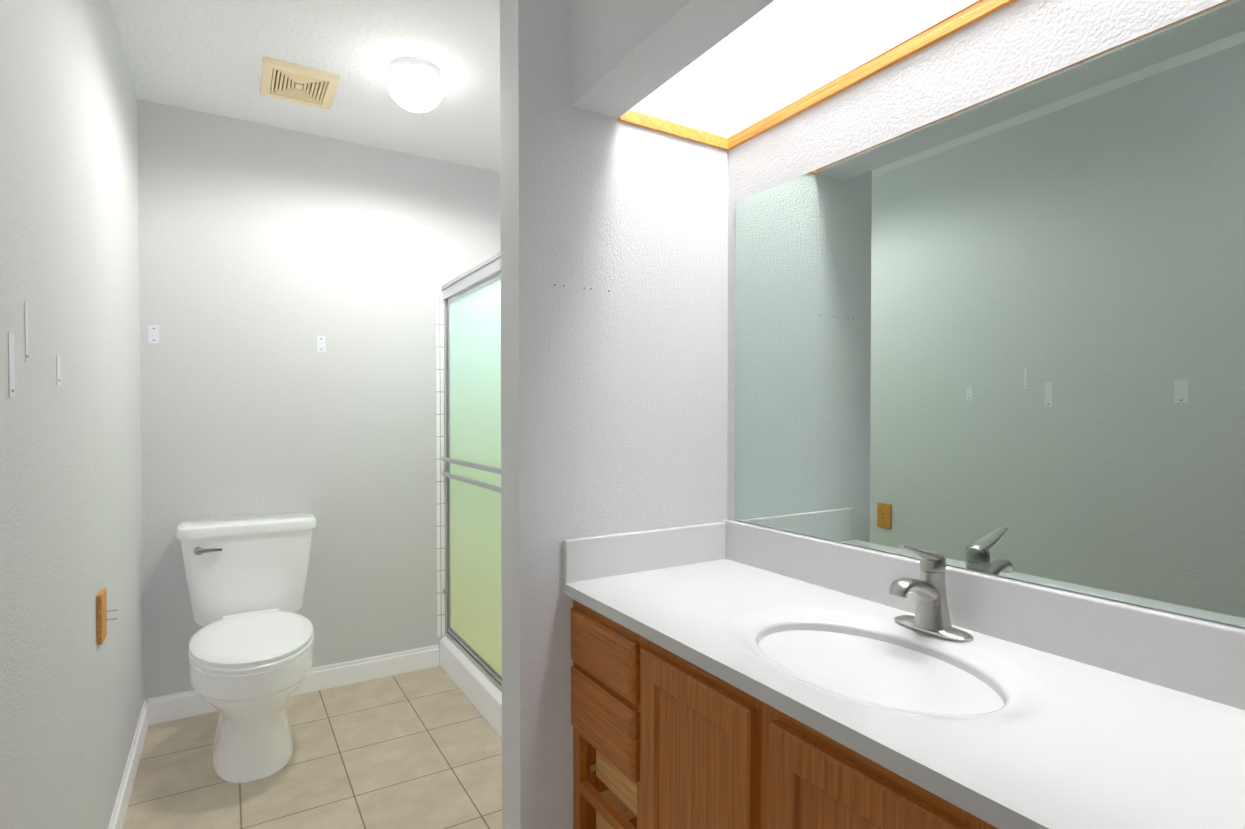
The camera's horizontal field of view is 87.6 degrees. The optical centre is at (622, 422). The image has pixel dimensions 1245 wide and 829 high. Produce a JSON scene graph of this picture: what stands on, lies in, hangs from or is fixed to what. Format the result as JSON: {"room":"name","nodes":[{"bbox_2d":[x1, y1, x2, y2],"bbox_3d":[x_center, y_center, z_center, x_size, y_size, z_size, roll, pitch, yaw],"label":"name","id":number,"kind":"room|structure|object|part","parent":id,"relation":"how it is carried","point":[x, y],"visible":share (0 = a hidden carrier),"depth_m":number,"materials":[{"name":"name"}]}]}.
{"room":"bathroom","nodes":[
{"label":"bathroom","id":0,"kind":"room"},
{"bbox_2d":[0,0,143,828],"bbox_3d":[-0.895,-0.056,0.805,0.120,2.540,4.205,-1,1,-31],"label":"wall","id":1,"kind":"structure","parent":0,"point":[71,697],"depth_m":1.37,"materials":[{"name":"grey paint"}]},
{"bbox_2d":[97,588,117,644],"bbox_3d":[-1.327,0.498,1.677,0.038,0.125,0.080,-1,1,-31],"label":"toilet paper holder","id":2,"kind":"object","parent":1,"relation":"attached to","point":[102,619],"visible":1,"depth_m":1.65,"materials":[{"name":"brown wood"}]},
{"bbox_2d":[108,697,155,828],"bbox_3d":[-0.838,1.162,0.860,0.018,0.103,3.967,-1,1,-31],"label":"baseboard","id":3,"kind":"structure","parent":1,"relation":"attached to","point":[147,717],"depth_m":2.14,"materials":[{"name":"white wood"}]},
{"bbox_2d":[8,284,609,397],"bbox_3d":[-0.797,-0.213,1.875,1.164,0.320,2.234,-1,1,-31],"label":"wall bracket","id":4,"kind":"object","parent":1,"relation":"attached to","point":[153,333],"depth_m":1.08,"materials":[{"name":"white plastic"}]},
{"bbox_2d":[109,0,499,171],"bbox_3d":[0.018,-1.285,1.343,2.020,0.100,3.965,-1,1,-31],"label":"ceiling","id":5,"kind":"structure","parent":0,"point":[206,56],"depth_m":2.23,"materials":[{"name":"white paint"}]},
{"bbox_2d":[260,57,338,109],"bbox_3d":[-1.192,-1.242,2.389,0.241,0.017,0.272,-1,1,-31],"label":"ceiling vent","id":6,"kind":"object","parent":5,"relation":"in","point":[281,80],"visible":1,"depth_m":2.37,"materials":[{"name":"beige"}]},
{"bbox_2d":[386,56,444,112],"bbox_3d":[-0.732,-1.179,2.298,0.200,0.140,0.200,-1,1,-31],"label":"ceiling light","id":7,"kind":"object","parent":5,"relation":"attached to","point":[416,84],"visible":1,"depth_m":2.23,"materials":[{"name":"white glass"}]},
{"bbox_2d":[571,0,774,117],"bbox_3d":[0.702,-1.320,0.806,0.527,1.032,2.337,-1,1,-31],"label":"soffit","id":8,"kind":"structure","parent":5,"relation":"attached to","point":[626,55],"depth_m":1.47,"materials":[{"name":"grey paint"}]},
{"bbox_2d":[619,0,1015,149],"bbox_3d":[0.554,-0.827,1.191,0.388,0.046,1.538,-1,1,-31],"label":"frame","id":9,"kind":"object","parent":8,"relation":"attached to","point":[957,21],"visible":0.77,"depth_m":1.59,"materials":[{"name":"brown wood"}]},
{"bbox_2d":[123,665,501,828],"bbox_3d":[0.018,1.255,1.383,2.260,0.100,4.205,-1,1,-31],"label":"floor","id":10,"kind":"structure","parent":0,"point":[420,749],"depth_m":2.22,"materials":[{"name":"tile"}]},
{"bbox_2d":[176,513,316,782],"bbox_3d":[-1.360,0.792,2.387,0.484,0.794,0.783,-1,1,-31],"label":"toilet","id":11,"kind":"object","parent":10,"relation":"on","point":[251,652],"visible":1,"depth_m":2.34,"materials":[{"name":"white ceramic"}]},
{"bbox_3d":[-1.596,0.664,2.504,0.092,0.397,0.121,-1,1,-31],"label":"handle","id":12,"kind":"part","parent":11,"relation":"part of","materials":[{"name":"silver metal"}]},
{"bbox_3d":[-1.305,0.764,2.295,0.384,0.053,0.569,-1,1,-31],"label":"seat","id":13,"kind":"part","parent":11,"relation":"part of","materials":[{"name":"white plastic"}]},
{"bbox_2d":[436,251,501,738],"bbox_3d":[-0.135,0.267,2.717,0.872,1.846,1.502,-1,1,-31],"label":"shower","id":14,"kind":"object","parent":10,"relation":"on","point":[468,432],"visible":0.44,"depth_m":2.83,"materials":[{"name":"white"}]},
{"bbox_3d":[-0.453,0.217,2.522,0.026,1.560,1.394,-1,1,-31],"label":"glass","id":15,"kind":"part","parent":14,"relation":"part of","materials":[{"name":"green glass"}]},
{"bbox_2d":[563,519,1244,828],"bbox_3d":[0.477,0.756,1.171,0.557,0.905,1.538,-1,1,-31],"label":"bathroom vanity","id":16,"kind":"object","parent":10,"relation":"on","point":[728,674],"visible":1,"depth_m":1.12,"materials":[{"name":"brown wood"}]},
{"bbox_2d":[889,544,972,641],"bbox_3d":[0.587,0.324,1.282,0.154,0.183,0.158,-1,1,-31],"label":"faucet","id":17,"kind":"object","parent":16,"relation":"on","point":[928,589],"visible":1,"depth_m":1.28,"materials":[{"name":"silver metal"}]},
{"bbox_2d":[137,99,500,702],"bbox_3d":[-0.995,-0.092,3.137,2.140,2.540,0.120,-1,1,-31],"label":"wall","id":18,"kind":"structure","parent":0,"point":[268,254],"depth_m":2.82,"materials":[{"name":"grey paint"}]},
{"bbox_2d":[156,645,438,723],"bbox_3d":[-1.370,1.131,2.850,1.125,0.103,0.015,-1,1,-31],"label":"baseboard","id":19,"kind":"structure","parent":18,"relation":"attached to","point":[161,709],"depth_m":2.91,"materials":[{"name":"white wood"}]},
{"bbox_2d":[500,0,727,828],"bbox_3d":[0.238,-0.330,1.982,1.235,3.050,0.126,-1,1,-31],"label":"wall","id":20,"kind":"structure","parent":0,"point":[614,410],"depth_m":1.71,"materials":[{"name":"grey paint"}]},
{"bbox_2d":[563,519,1244,709],"bbox_3d":[0.479,0.379,1.166,0.553,0.151,1.538,-1,1,-31],"label":"backsplash","id":21,"kind":"structure","parent":20,"relation":"attached to","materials":[{"name":"white stone"}]},
{"bbox_2d":[727,0,1244,628],"bbox_3d":[0.975,-0.314,0.989,0.126,3.050,2.337,-1,1,-31],"label":"wall","id":22,"kind":"structure","parent":0,"point":[1001,334],"depth_m":1.26,"materials":[{"name":"grey mirror"}]}
]}

